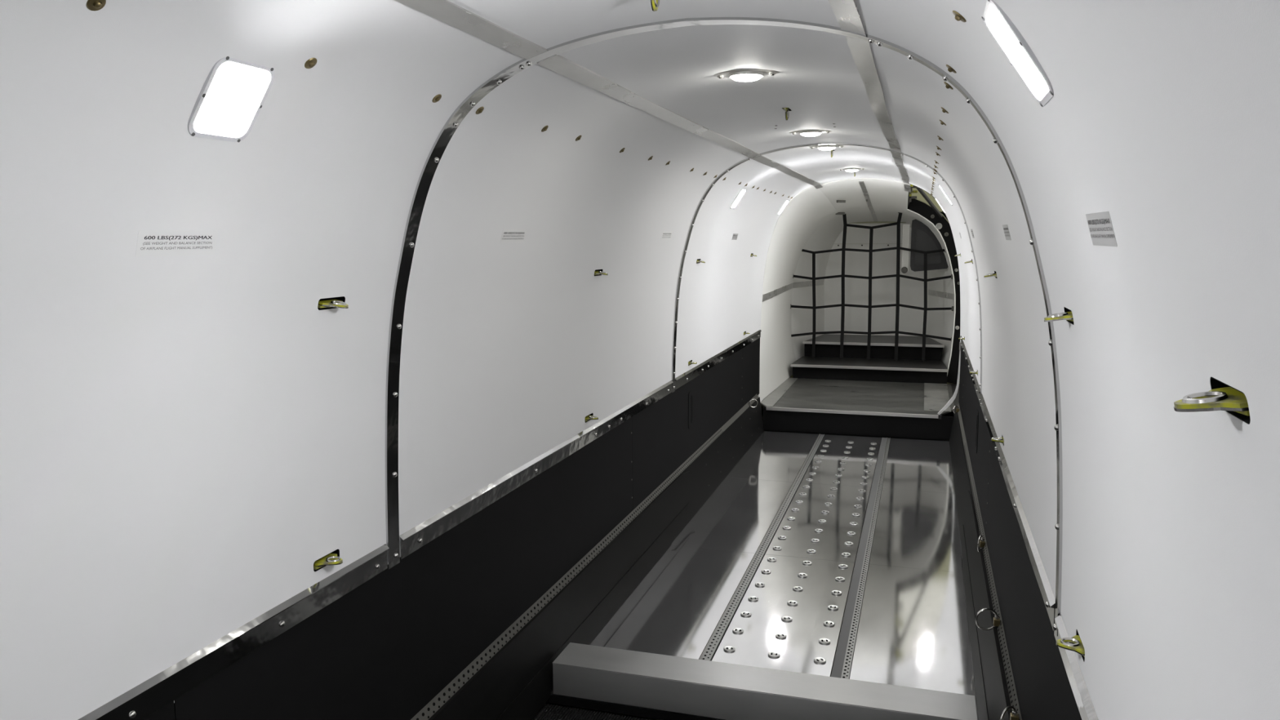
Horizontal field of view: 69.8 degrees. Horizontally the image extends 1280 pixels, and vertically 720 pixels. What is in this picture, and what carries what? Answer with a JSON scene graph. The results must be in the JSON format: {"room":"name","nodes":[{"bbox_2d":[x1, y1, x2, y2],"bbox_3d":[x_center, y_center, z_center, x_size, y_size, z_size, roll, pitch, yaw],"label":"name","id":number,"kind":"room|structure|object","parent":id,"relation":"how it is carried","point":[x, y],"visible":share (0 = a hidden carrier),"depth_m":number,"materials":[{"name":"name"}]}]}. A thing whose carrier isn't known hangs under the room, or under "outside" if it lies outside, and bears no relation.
{"room":"cargo space","nodes":[
{"label":"cargo space","id":0,"kind":"room"},
{"bbox_2d":[0,0,848,719],"bbox_3d":[0.210,0.001,3.895,0.492,1.760,10.503,2,8,17],"label":"wall","id":1,"kind":"structure","parent":0,"point":[184,438],"depth_m":1.71,"materials":[{"name":"white plastic"}]},
{"bbox_2d":[86,0,106,10],"bbox_3d":[-0.611,-0.401,1.031,0.017,0.016,0.022,3,8,24],"label":"washer","id":2,"kind":"object","parent":1,"relation":"attached to","point":[92,5],"visible":1,"depth_m":1.03,"materials":[{"name":"gold metal"}]},
{"bbox_2d":[135,230,217,257],"bbox_3d":[-0.673,-0.171,1.339,0.011,0.037,0.150,2,8,17],"label":"placard","id":3,"kind":"object","parent":1,"relation":"attached to","point":[149,242],"visible":1,"depth_m":1.33,"materials":[{"name":"white"}]},
{"bbox_2d":[187,56,275,142],"bbox_3d":[-0.591,-0.376,1.313,0.092,0.117,0.120,2,8,17],"label":"wall lamp","id":4,"kind":"object","parent":1,"relation":"attached to","point":[232,97],"visible":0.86,"depth_m":1.33,"materials":[{"name":"white plastic"}]},
{"bbox_2d":[193,61,262,131],"bbox_3d":[-0.597,-0.381,1.314,0.004,0.112,0.106,36,16,10],"label":"diffuser","id":5,"kind":"object","parent":4,"relation":"attached to","point":[232,87],"depth_m":1.32,"materials":[{"name":"white plastic"}]},
{"bbox_2d":[78,544,389,719],"bbox_3d":[-1.027,0.638,0.508,0.013,0.056,3.194,2,8,17],"label":"trim","id":6,"kind":"structure","parent":1,"relation":"attached to","point":[143,700],"depth_m":1.57,"materials":[{"name":"silver metal"}]},
{"bbox_2d":[304,57,316,68],"bbox_3d":[-0.499,-0.450,1.391,0.017,0.016,0.022,3,8,24],"label":"washer","id":7,"kind":"object","parent":1,"relation":"attached to","point":[310,63],"visible":1,"depth_m":1.39,"materials":[{"name":"gold metal"}]},
{"bbox_2d":[313,549,342,571],"bbox_3d":[-0.619,0.397,1.818,0.065,0.022,0.084,4,8,17],"label":"bracket","id":8,"kind":"object","parent":1,"relation":"attached to","point":[333,557],"visible":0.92,"depth_m":1.80,"materials":[{"name":"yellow metal"}]},
{"bbox_2d":[317,296,348,310],"bbox_3d":[-0.583,-0.111,1.738,0.066,0.028,0.084,2,8,17],"label":"bracket","id":9,"kind":"object","parent":1,"relation":"attached to","point":[334,302],"visible":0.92,"depth_m":1.73,"materials":[{"name":"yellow metal"}]},
{"bbox_2d":[431,93,441,102],"bbox_3d":[-0.388,-0.499,1.750,0.017,0.016,0.022,3,8,24],"label":"washer","id":10,"kind":"object","parent":1,"relation":"attached to","point":[437,97],"visible":1,"depth_m":1.75,"materials":[{"name":"gold metal"}]},
{"bbox_2d":[475,106,484,114],"bbox_3d":[-0.335,-0.522,1.918,0.017,0.016,0.022,3,8,24],"label":"washer","id":11,"kind":"object","parent":1,"relation":"attached to","point":[480,109],"visible":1,"depth_m":1.91,"materials":[{"name":"gold metal"}]},
{"bbox_2d":[500,228,526,243],"bbox_3d":[-0.334,-0.327,2.423,0.011,0.037,0.146,2,8,17],"label":"placard","id":12,"kind":"object","parent":1,"relation":"attached to","point":[508,236],"visible":1,"depth_m":2.42,"materials":[{"name":"white"}]},
{"bbox_2d":[399,380,673,559],"bbox_3d":[-0.195,0.274,3.183,0.013,0.056,2.344,2,8,17],"label":"trim","id":13,"kind":"structure","parent":1,"relation":"attached to","point":[410,541],"depth_m":2.63,"materials":[{"name":"silver metal"}]},
{"bbox_2d":[541,125,548,132],"bbox_3d":[-0.233,-0.566,2.246,0.017,0.016,0.022,3,8,24],"label":"washer","id":14,"kind":"object","parent":1,"relation":"attached to","point":[545,127],"visible":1,"depth_m":2.24,"materials":[{"name":"gold metal"}]},
{"bbox_2d":[410,394,758,719],"bbox_3d":[-0.326,0.770,2.804,0.024,0.037,7.920,2,8,17],"label":"track","id":15,"kind":"object","parent":1,"relation":"attached to","point":[433,706],"visible":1,"depth_m":2.90,"materials":[{"name":"grey metal"}]},
{"bbox_2d":[747,399,757,407],"bbox_3d":[0.763,0.293,6.205,0.064,0.060,0.022,1,8,9],"label":"ring","id":16,"kind":"object","parent":15,"relation":"attached to","point":[749,402],"visible":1,"depth_m":6.20,"materials":[{"name":"silver metal"}]},
{"bbox_2d":[585,413,598,422],"bbox_3d":[-0.178,0.204,3.235,0.065,0.022,0.084,4,8,17],"label":"bracket","id":17,"kind":"object","parent":1,"relation":"attached to","point":[588,418],"visible":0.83,"depth_m":3.22,"materials":[{"name":"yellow metal"}]},
{"bbox_2d":[594,269,608,275],"bbox_3d":[-0.142,-0.304,3.155,0.066,0.028,0.084,2,8,17],"label":"bracket","id":18,"kind":"object","parent":1,"relation":"attached to","point":[597,272],"visible":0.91,"depth_m":3.14,"materials":[{"name":"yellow metal"}]},
{"bbox_2d":[661,231,672,239],"bbox_3d":[0.112,-0.522,3.856,0.011,0.037,0.146,2,8,17],"label":"placard","id":19,"kind":"object","parent":1,"relation":"attached to","point":[666,235],"visible":1,"depth_m":3.85,"materials":[{"name":"white"}]},
{"bbox_2d":[688,360,697,365],"bbox_3d":[0.255,0.014,4.627,0.065,0.022,0.084,4,8,17],"label":"bracket","id":20,"kind":"object","parent":1,"relation":"attached to","point":[690,362],"visible":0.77,"depth_m":4.61,"materials":[{"name":"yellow metal"}]},
{"bbox_2d":[696,258,705,263],"bbox_3d":[0.291,-0.493,4.547,0.066,0.028,0.084,2,8,17],"label":"bracket","id":21,"kind":"object","parent":1,"relation":"attached to","point":[698,260],"visible":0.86,"depth_m":4.53,"materials":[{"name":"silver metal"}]},
{"bbox_2d":[675,329,761,389],"bbox_3d":[0.518,-0.038,5.475,0.013,0.056,2.376,2,8,17],"label":"trim","id":22,"kind":"structure","parent":1,"relation":"attached to","point":[690,375],"depth_m":5.13,"materials":[{"name":"silver metal"}]},
{"bbox_2d":[385,17,1062,640],"bbox_3d":[0.096,-0.074,1.778,1.369,1.124,0.048,2,8,17],"label":"trim","id":23,"kind":"structure","parent":1,"relation":"attached to","point":[392,392],"depth_m":1.83,"materials":[{"name":"silver metal"}]},
{"bbox_2d":[731,233,737,239],"bbox_3d":[0.543,-0.704,5.248,0.011,0.037,0.146,2,8,17],"label":"placard","id":24,"kind":"object","parent":1,"relation":"attached to","point":[735,236],"visible":1,"depth_m":5.25,"materials":[{"name":"grey paper"}]},
{"bbox_2d":[730,188,746,208],"bbox_3d":[0.511,-0.858,4.857,0.092,0.117,0.120,2,8,17],"label":"wall lamp","id":25,"kind":"object","parent":1,"relation":"attached to","point":[743,191],"visible":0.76,"depth_m":4.90,"materials":[{"name":"white plastic"}]},
{"bbox_2d":[777,200,789,215],"bbox_3d":[0.986,-1.066,6.386,0.092,0.117,0.120,2,8,17],"label":"wall lamp","id":26,"kind":"object","parent":1,"relation":"attached to","point":[784,204],"visible":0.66,"depth_m":6.43,"materials":[{"name":"white plastic"}]},
{"bbox_2d":[790,212,953,361],"bbox_3d":[2.012,-0.650,8.026,1.407,1.299,0.036,2,8,17],"label":"net","id":27,"kind":"object","parent":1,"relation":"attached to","point":[898,248],"visible":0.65,"depth_m":8.02,"materials":[{"name":"black fabric"}]},
{"bbox_2d":[532,703,648,719],"bbox_3d":[-0.266,1.326,0.754,1.320,0.010,3.930,2,8,17],"label":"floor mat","id":28,"kind":"object","parent":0,"point":[551,712],"visible":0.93,"depth_m":2.73,"materials":[{"name":"black rubber"}]},
{"bbox_2d":[447,0,911,222],"bbox_3d":[0.690,-0.756,3.643,0.642,0.287,10.500,2,8,17],"label":"ceiling","id":29,"kind":"structure","parent":0,"point":[819,79],"depth_m":2.15,"materials":[{"name":"white plastic"}]},
{"bbox_2d":[650,0,659,11],"bbox_3d":[0.023,-0.598,1.483,0.022,0.065,0.084,2,8,17],"label":"bracket","id":30,"kind":"object","parent":29,"relation":"attached to","point":[655,4],"visible":1,"depth_m":1.48,"materials":[{"name":"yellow metal"}]},
{"bbox_2d":[713,69,779,81],"bbox_3d":[0.260,-0.693,2.243,0.172,0.022,0.096,2,8,17],"label":"recessed light","id":31,"kind":"object","parent":29,"relation":"in","point":[740,75],"visible":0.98,"depth_m":2.22,"materials":[{"name":"grey"}]},
{"bbox_2d":[782,107,791,120],"bbox_3d":[0.464,-0.790,2.900,0.022,0.065,0.084,2,8,17],"label":"bracket","id":32,"kind":"object","parent":29,"relation":"attached to","point":[787,110],"visible":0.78,"depth_m":2.89,"materials":[{"name":"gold metal"}]},
{"bbox_2d":[789,129,831,136],"bbox_3d":[0.651,-0.865,3.503,0.172,0.022,0.096,2,8,17],"label":"recessed light","id":33,"kind":"object","parent":29,"relation":"in","point":[804,132],"visible":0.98,"depth_m":3.48,"materials":[{"name":"white plastic"}]},
{"bbox_2d":[808,144,844,150],"bbox_3d":[0.829,-0.943,4.076,0.172,0.022,0.096,2,8,17],"label":"recessed light","id":34,"kind":"object","parent":29,"relation":"in","point":[824,147],"visible":0.94,"depth_m":4.05,"materials":[{"name":"white plastic"}]},
{"bbox_2d":[827,0,866,35],"bbox_3d":[-0.098,-0.366,0.086,0.051,0.019,3.200,2,8,17],"label":"trim","id":35,"kind":"structure","parent":29,"relation":"attached to","point":[846,12],"depth_m":1.48,"materials":[{"name":"metal"}]},
{"bbox_2d":[838,168,865,172],"bbox_3d":[1.264,-1.133,5.472,0.172,0.022,0.096,2,8,17],"label":"recessed light","id":36,"kind":"object","parent":29,"relation":"in","point":[850,170],"visible":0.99,"depth_m":5.44,"materials":[{"name":"white plastic"}]},
{"bbox_2d":[890,151,910,184],"bbox_3d":[1.463,-1.050,5.107,0.049,0.019,2.505,2,8,17],"label":"trim","id":37,"kind":"structure","parent":29,"relation":"attached to","point":[898,159],"depth_m":4.69,"materials":[{"name":"metal"}]},
{"bbox_2d":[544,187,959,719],"bbox_3d":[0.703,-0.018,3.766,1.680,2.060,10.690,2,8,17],"label":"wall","id":38,"kind":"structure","parent":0,"point":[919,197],"depth_m":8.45,"materials":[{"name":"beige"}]},
{"bbox_2d":[394,0,546,59],"bbox_3d":[-0.672,-0.386,0.262,0.051,0.019,3.200,2,8,17],"label":"trim","id":39,"kind":"structure","parent":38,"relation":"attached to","point":[444,11],"depth_m":1.53,"materials":[{"name":"metal"}]},
{"bbox_2d":[537,54,759,157],"bbox_3d":[0.160,-0.750,2.935,0.050,0.019,2.354,2,8,17],"label":"trim","id":40,"kind":"structure","parent":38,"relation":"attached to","point":[557,64],"depth_m":2.34,"materials":[{"name":"metal"}]},
{"bbox_2d":[751,155,819,186],"bbox_3d":[0.873,-1.062,5.231,0.049,0.019,2.395,2,8,17],"label":"trim","id":41,"kind":"structure","parent":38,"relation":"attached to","point":[762,159],"depth_m":4.87,"materials":[{"name":"metal"}]},
{"bbox_2d":[671,142,982,401],"bbox_3d":[0.803,-0.384,4.053,1.369,1.124,0.052,2,8,17],"label":"trim","id":42,"kind":"structure","parent":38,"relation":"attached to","point":[676,308],"depth_m":4.11,"materials":[{"name":"silver metal"}]},
{"bbox_2d":[845,35,901,152],"bbox_3d":[0.733,-0.730,2.760,0.050,0.019,2.354,2,8,17],"label":"trim","id":43,"kind":"structure","parent":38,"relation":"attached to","point":[860,50],"depth_m":2.14,"materials":[{"name":"metal"}]},
{"bbox_2d":[546,378,978,719],"bbox_3d":[1.291,0.634,5.760,1.400,0.030,6.595,2,8,17],"label":"floor","id":44,"kind":"structure","parent":0,"point":[913,631],"depth_m":3.79,"materials":[{"name":"silver metal"}]},
{"bbox_2d":[723,645,735,652],"bbox_3d":[0.303,0.978,3.109,0.040,0.006,0.040,4,9,27],"label":"stud","id":45,"kind":"object","parent":44,"relation":"on","point":[729,648],"visible":1,"depth_m":3.10,"materials":[{"name":"silver metal"}]},
{"bbox_2d":[732,627,743,633],"bbox_3d":[0.348,0.959,3.252,0.040,0.006,0.040,6,10,41],"label":"stud","id":46,"kind":"object","parent":44,"relation":"on","point":[737,630],"visible":1,"depth_m":3.25,"materials":[{"name":"silver metal"}]},
{"bbox_2d":[740,611,751,617],"bbox_3d":[0.392,0.939,3.395,0.040,0.006,0.040,7,10,42],"label":"stud","id":47,"kind":"object","parent":44,"relation":"on","point":[746,614],"visible":1,"depth_m":3.39,"materials":[{"name":"silver metal"}]},
{"bbox_2d":[747,595,758,601],"bbox_3d":[0.437,0.920,3.538,0.040,0.006,0.040,3,8,21],"label":"stud","id":48,"kind":"object","parent":44,"relation":"on","point":[753,598],"visible":1,"depth_m":3.53,"materials":[{"name":"silver metal"}]},
{"bbox_2d":[755,582,764,586],"bbox_3d":[0.481,0.900,3.681,0.040,0.006,0.040,3,8,21],"label":"stud","id":49,"kind":"object","parent":44,"relation":"on","point":[759,584],"visible":1,"depth_m":3.67,"materials":[{"name":"silver metal"}]},
{"bbox_2d":[699,433,824,661],"bbox_3d":[0.719,0.772,4.655,0.036,0.008,3.840,2,8,17],"label":"track","id":50,"kind":"object","parent":44,"relation":"on","point":[714,641],"visible":0.94,"depth_m":3.88,"materials":[{"name":"silver metal"}]},
{"bbox_2d":[552,642,977,719],"bbox_3d":[0.337,0.984,2.696,1.219,0.102,0.148,2,8,17],"label":"cross beam","id":51,"kind":"structure","parent":44,"relation":"on","point":[682,685],"depth_m":2.67,"materials":[{"name":"metal"}]},
{"bbox_2d":[761,569,771,573],"bbox_3d":[0.526,0.881,3.824,0.040,0.006,0.040,5,9,33],"label":"stud","id":52,"kind":"object","parent":44,"relation":"on","point":[765,571],"visible":1,"depth_m":3.81,"materials":[{"name":"silver metal"}]},
{"bbox_2d":[767,557,776,561],"bbox_3d":[0.570,0.861,3.967,0.040,0.006,0.040,1,8,13],"label":"stud","id":53,"kind":"object","parent":44,"relation":"on","point":[771,559],"visible":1,"depth_m":3.96,"materials":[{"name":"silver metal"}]},
{"bbox_2d":[768,651,780,657],"bbox_3d":[0.448,0.983,3.064,0.040,0.006,0.040,5,10,37],"label":"stud","id":54,"kind":"object","parent":44,"relation":"on","point":[772,654],"visible":1,"depth_m":3.06,"materials":[{"name":"silver metal"}]},
{"bbox_2d":[773,546,782,550],"bbox_3d":[0.615,0.842,4.110,0.040,0.006,0.040,7,10,43],"label":"stud","id":55,"kind":"object","parent":44,"relation":"on","point":[775,548],"visible":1,"depth_m":4.10,"materials":[{"name":"silver metal"}]},
{"bbox_2d":[774,632,786,639],"bbox_3d":[0.492,0.964,3.208,0.040,0.006,0.040,2,8,15],"label":"stud","id":56,"kind":"object","parent":44,"relation":"on","point":[781,636],"visible":1,"depth_m":3.20,"materials":[{"name":"silver metal"}]},
{"bbox_2d":[777,535,786,539],"bbox_3d":[0.659,0.823,4.253,0.040,0.006,0.040,5,10,37],"label":"stud","id":57,"kind":"object","parent":44,"relation":"on","point":[781,537],"visible":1,"depth_m":4.25,"materials":[{"name":"silver metal"}]},
{"bbox_2d":[781,616,792,622],"bbox_3d":[0.536,0.944,3.351,0.040,0.006,0.040,2,8,17],"label":"stud","id":58,"kind":"object","parent":44,"relation":"on","point":[787,619],"visible":1,"depth_m":3.34,"materials":[{"name":"silver metal"}]},
{"bbox_2d":[782,525,791,529],"bbox_3d":[0.704,0.803,4.396,0.040,0.006,0.040,-1,8,-1],"label":"stud","id":59,"kind":"object","parent":44,"relation":"on","point":[786,527],"visible":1,"depth_m":4.39,"materials":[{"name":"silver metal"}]},
{"bbox_2d":[786,516,795,519],"bbox_3d":[0.748,0.783,4.540,0.040,0.006,0.040,1,8,9],"label":"stud","id":60,"kind":"object","parent":44,"relation":"on","point":[788,517],"visible":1,"depth_m":4.53,"materials":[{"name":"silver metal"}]},
{"bbox_2d":[786,600,797,605],"bbox_3d":[0.581,0.925,3.494,0.040,0.006,0.040,6,10,41],"label":"stud","id":61,"kind":"object","parent":44,"relation":"on","point":[789,602],"visible":1,"depth_m":3.49,"materials":[{"name":"silver metal"}]},
{"bbox_2d":[792,586,803,591],"bbox_3d":[0.625,0.905,3.637,0.040,0.006,0.040,-1,8,-2],"label":"stud","id":62,"kind":"object","parent":44,"relation":"on","point":[796,588],"visible":1,"depth_m":3.63,"materials":[{"name":"silver metal"}]},
{"bbox_2d":[797,573,807,577],"bbox_3d":[0.670,0.886,3.780,0.040,0.006,0.040,1,8,10],"label":"stud","id":63,"kind":"object","parent":44,"relation":"on","point":[800,575],"visible":1,"depth_m":3.78,"materials":[{"name":"silver metal"}]},
{"bbox_2d":[802,560,812,564],"bbox_3d":[0.715,0.866,3.923,0.040,0.006,0.040,3,8,23],"label":"stud","id":64,"kind":"object","parent":44,"relation":"on","point":[805,562],"visible":1,"depth_m":3.92,"materials":[{"name":"silver metal"}]},
{"bbox_2d":[806,549,815,553],"bbox_3d":[0.759,0.847,4.066,0.040,0.006,0.040,-1,8,-3],"label":"stud","id":65,"kind":"object","parent":44,"relation":"on","point":[811,551],"visible":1,"depth_m":4.06,"materials":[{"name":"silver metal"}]},
{"bbox_2d":[810,538,819,542],"bbox_3d":[0.803,0.827,4.209,0.040,0.006,0.040,6,10,39],"label":"stud","id":66,"kind":"object","parent":44,"relation":"on","point":[815,540],"visible":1,"depth_m":4.20,"materials":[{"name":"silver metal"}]},
{"bbox_2d":[814,528,822,532],"bbox_3d":[0.848,0.808,4.352,0.040,0.006,0.040,5,9,35],"label":"stud","id":67,"kind":"object","parent":44,"relation":"on","point":[815,530],"visible":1,"depth_m":4.35,"materials":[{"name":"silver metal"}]},
{"bbox_2d":[813,657,826,663],"bbox_3d":[0.592,0.988,3.020,0.040,0.006,0.040,1,8,8],"label":"stud","id":68,"kind":"object","parent":44,"relation":"on","point":[818,660],"visible":1,"depth_m":3.01,"materials":[{"name":"silver metal"}]},
{"bbox_2d":[818,638,830,644],"bbox_3d":[0.636,0.969,3.163,0.040,0.006,0.040,3,8,25],"label":"stud","id":69,"kind":"object","parent":44,"relation":"on","point":[823,641],"visible":1,"depth_m":3.16,"materials":[{"name":"silver metal"}]},
{"bbox_2d":[823,621,834,626],"bbox_3d":[0.681,0.949,3.307,0.040,0.006,0.040,7,10,43],"label":"stud","id":70,"kind":"object","parent":44,"relation":"on","point":[829,624],"visible":1,"depth_m":3.30,"materials":[{"name":"silver metal"}]},
{"bbox_2d":[827,604,838,610],"bbox_3d":[0.725,0.930,3.450,0.040,0.006,0.040,6,10,40],"label":"stud","id":71,"kind":"object","parent":44,"relation":"on","point":[833,607],"visible":1,"depth_m":3.44,"materials":[{"name":"silver metal"}]},
{"bbox_2d":[831,590,841,595],"bbox_3d":[0.770,0.910,3.593,0.040,0.006,0.040,6,10,38],"label":"stud","id":72,"kind":"object","parent":44,"relation":"on","point":[834,592],"visible":1,"depth_m":3.59,"materials":[{"name":"silver metal"}]},
{"bbox_2d":[835,577,844,581],"bbox_3d":[0.814,0.891,3.736,0.040,0.006,0.040,-2,8,-8],"label":"stud","id":73,"kind":"object","parent":44,"relation":"on","point":[838,579],"visible":1,"depth_m":3.73,"materials":[{"name":"silver metal"}]},
{"bbox_2d":[838,564,848,568],"bbox_3d":[0.859,0.871,3.879,0.040,0.006,0.040,-2,8,-10],"label":"stud","id":74,"kind":"object","parent":44,"relation":"on","point":[841,566],"visible":1,"depth_m":3.88,"materials":[{"name":"silver metal"}]},
{"bbox_2d":[841,552,850,556],"bbox_3d":[0.903,0.852,4.022,0.040,0.006,0.040,4,9,29],"label":"stud","id":75,"kind":"object","parent":44,"relation":"on","point":[845,554],"visible":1,"depth_m":4.01,"materials":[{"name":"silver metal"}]},
{"bbox_2d":[844,542,853,545],"bbox_3d":[0.948,0.832,4.165,0.040,0.006,0.040,4,9,28],"label":"stud","id":76,"kind":"object","parent":44,"relation":"on","point":[845,543],"visible":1,"depth_m":4.16,"materials":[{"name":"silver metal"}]},
{"bbox_2d":[847,531,855,535],"bbox_3d":[0.992,0.813,4.308,0.040,0.006,0.040,1,8,12],"label":"stud","id":77,"kind":"object","parent":44,"relation":"on","point":[851,533],"visible":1,"depth_m":4.30,"materials":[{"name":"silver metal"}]},
{"bbox_2d":[760,377,954,439],"bbox_3d":[1.692,0.351,7.065,1.360,0.180,1.410,2,8,17],"label":"step","id":78,"kind":"structure","parent":44,"relation":"on","point":[833,406],"depth_m":6.58,"materials":[{"name":"black metal"}]},
{"bbox_2d":[791,355,948,383],"bbox_3d":[1.981,0.083,7.927,1.277,0.128,0.566,2,8,17],"label":"step","id":79,"kind":"structure","parent":78,"relation":"on","point":[908,371],"depth_m":7.76,"materials":[{"name":"grey"}]},
{"bbox_2d":[803,333,944,360],"bbox_3d":[2.158,-0.124,8.462,1.212,0.142,0.711,2,8,17],"label":"step","id":80,"kind":"structure","parent":79,"relation":"on","point":[826,344],"depth_m":8.21,"materials":[{"name":"grey"}]},
{"bbox_2d":[831,437,890,679],"bbox_3d":[1.137,0.787,4.527,0.056,0.008,3.840,2,8,17],"label":"track","id":81,"kind":"object","parent":44,"relation":"on","point":[842,662],"visible":0.91,"depth_m":3.73,"materials":[{"name":"silver metal"}]},
{"bbox_2d":[824,222,928,336],"bbox_3d":[2.243,-0.770,8.711,0.972,1.077,0.028,2,8,17],"label":"wall","id":82,"kind":"structure","parent":0,"point":[884,262],"depth_m":8.72,"materials":[{"name":"white plastic"}]},
{"bbox_2d":[855,0,1279,719],"bbox_3d":[1.147,0.032,3.608,0.439,1.760,10.500,2,8,17],"label":"wall","id":83,"kind":"structure","parent":0,"point":[1162,117],"depth_m":0.95,"materials":[{"name":"white plastic"}]},
{"bbox_2d":[901,218,948,273],"bbox_3d":[2.483,-0.990,7.987,0.393,0.468,0.056,2,8,17],"label":"panel","id":84,"kind":"object","parent":83,"relation":"attached to","point":[922,238],"visible":0.95,"depth_m":7.99,"materials":[{"name":"grey plastic"}]},
{"bbox_2d":[907,184,959,415],"bbox_3d":[2.224,-0.525,6.847,0.530,1.696,1.532,2,8,17],"label":"door frame","id":85,"kind":"structure","parent":83,"relation":"in","point":[931,213],"depth_m":7.50,"materials":[{"name":"black metal"}]},
{"bbox_2d":[937,342,960,414],"bbox_3d":[2.095,0.127,6.201,0.143,0.502,0.035,2,8,17],"label":"strip","id":86,"kind":"object","parent":85,"relation":"attached to","point":[949,402],"visible":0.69,"depth_m":6.19,"materials":[{"name":"white metal"}]},
{"bbox_2d":[938,184,952,205],"bbox_3d":[1.524,-0.823,4.546,0.092,0.117,0.120,2,8,17],"label":"wall lamp","id":87,"kind":"object","parent":83,"relation":"attached to","point":[940,187],"visible":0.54,"depth_m":4.56,"materials":[{"name":"white plastic"}]},
{"bbox_2d":[943,81,953,89],"bbox_3d":[0.560,-0.498,1.664,0.018,0.016,0.022,1,8,10],"label":"washer","id":88,"kind":"object","parent":83,"relation":"attached to","point":[948,86],"visible":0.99,"depth_m":1.66,"materials":[{"name":"gold metal"}]},
{"bbox_2d":[946,64,956,73],"bbox_3d":[0.507,-0.475,1.496,0.018,0.016,0.022,1,8,10],"label":"washer","id":89,"kind":"object","parent":83,"relation":"attached to","point":[949,68],"visible":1,"depth_m":1.49,"materials":[{"name":"gold metal"}]},
{"bbox_2d":[952,10,966,22],"bbox_3d":[0.396,-0.426,1.137,0.018,0.016,0.022,1,8,10],"label":"washer","id":90,"kind":"object","parent":83,"relation":"attached to","point":[958,17],"visible":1,"depth_m":1.13,"materials":[{"name":"gold metal"}]},
{"bbox_2d":[960,335,980,403],"bbox_3d":[1.800,0.012,5.036,0.013,0.056,2.286,2,8,17],"label":"trim","id":91,"kind":"structure","parent":83,"relation":"attached to","point":[977,388],"depth_m":4.67,"materials":[{"name":"silver metal"}]},
{"bbox_2d":[957,402,1022,719],"bbox_3d":[0.966,0.814,2.408,0.024,0.037,7.920,2,8,17],"label":"track","id":92,"kind":"object","parent":83,"relation":"attached to","point":[1012,693],"visible":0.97,"depth_m":2.92,"materials":[{"name":"grey metal"}]},
{"bbox_2d":[952,405,959,413],"bbox_3d":[2.048,0.320,5.939,0.024,0.050,0.057,7,11,43],"label":"ring","id":93,"kind":"object","parent":92,"relation":"attached to","point":[957,408],"visible":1,"depth_m":5.94,"materials":[{"name":"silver metal"}]},
{"bbox_2d":[977,535,985,552],"bbox_3d":[1.248,0.671,3.355,0.021,0.062,0.068,4,9,28],"label":"ring","id":94,"kind":"object","parent":92,"relation":"attached to","point":[981,542],"visible":1,"depth_m":3.37,"materials":[{"name":"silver metal"}]},
{"bbox_2d":[974,608,999,630],"bbox_3d":[1.021,0.761,2.697,0.072,0.068,0.022,1,8,10],"label":"ring","id":95,"kind":"object","parent":92,"relation":"attached to","point":[996,619],"visible":1,"depth_m":2.69,"materials":[{"name":"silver metal"}]},
{"bbox_2d":[1000,706,1018,719],"bbox_3d":[0.863,0.837,2.138,0.068,0.062,0.024,-8,11,-43],"label":"ring","id":96,"kind":"object","parent":92,"relation":"attached to","point":[1014,715],"visible":1,"depth_m":2.14,"materials":[{"name":"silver metal"}]},
{"bbox_2d":[983,271,997,278],"bbox_3d":[1.078,-0.262,2.782,0.066,0.028,0.084,2,8,17],"label":"bracket","id":97,"kind":"object","parent":83,"relation":"attached to","point":[994,274],"visible":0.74,"depth_m":2.78,"materials":[{"name":"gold metal"}]},
{"bbox_2d":[991,434,1004,445],"bbox_3d":[1.120,0.248,2.838,0.065,0.022,0.084,0,8,17],"label":"bracket","id":98,"kind":"object","parent":83,"relation":"attached to","point":[994,439],"visible":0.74,"depth_m":2.83,"materials":[{"name":"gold metal"}]},
{"bbox_2d":[1002,224,1011,239],"bbox_3d":[0.831,-0.289,2.078,0.010,0.035,0.138,2,8,17],"label":"placard","id":99,"kind":"object","parent":83,"relation":"attached to","point":[1006,228],"visible":1,"depth_m":2.07,"materials":[{"name":"grey"}]},
{"bbox_2d":[981,0,1053,106],"bbox_3d":[0.422,-0.341,1.003,0.092,0.117,0.120,2,8,17],"label":"wall lamp","id":100,"kind":"object","parent":83,"relation":"attached to","point":[1006,35],"visible":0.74,"depth_m":1.05,"materials":[{"name":"white plastic"}]},
{"bbox_2d":[979,392,1055,631],"bbox_3d":[1.101,0.318,2.787,0.013,0.056,2.344,2,8,17],"label":"trim","id":101,"kind":"structure","parent":83,"relation":"attached to","point":[1049,599],"depth_m":2.15,"materials":[{"name":"silver metal"}]},
{"bbox_2d":[1044,306,1073,324],"bbox_3d":[0.637,-0.069,1.364,0.066,0.028,0.084,2,8,17],"label":"bracket","id":102,"kind":"object","parent":83,"relation":"attached to","point":[1067,315],"visible":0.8,"depth_m":1.36,"materials":[{"name":"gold metal"}]},
{"bbox_2d":[1056,630,1084,661],"bbox_3d":[0.679,0.441,1.420,0.065,0.022,0.084,0,8,17],"label":"bracket","id":103,"kind":"object","parent":83,"relation":"attached to","point":[1077,646],"visible":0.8,"depth_m":1.42,"materials":[{"name":"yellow metal"}]},
{"bbox_2d":[1054,614,1097,719],"bbox_3d":[0.269,0.682,0.112,0.013,0.056,3.194,2,8,17],"label":"trim","id":104,"kind":"structure","parent":83,"relation":"attached to","point":[1084,703],"depth_m":1.42,"materials":[{"name":"silver metal"}]},
{"bbox_2d":[1085,211,1117,246],"bbox_3d":[0.485,-0.138,0.966,0.010,0.035,0.138,2,8,17],"label":"placard","id":105,"kind":"object","parent":83,"relation":"attached to","point":[1100,224],"visible":1,"depth_m":0.96,"materials":[{"name":"grey paper"}]},
{"bbox_2d":[1173,377,1250,424],"bbox_3d":[0.411,0.024,0.641,0.066,0.028,0.084,2,8,17],"label":"bracket","id":106,"kind":"object","parent":83,"relation":"attached to","point":[1222,397],"visible":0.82,"depth_m":0.64,"materials":[{"name":"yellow metal"}]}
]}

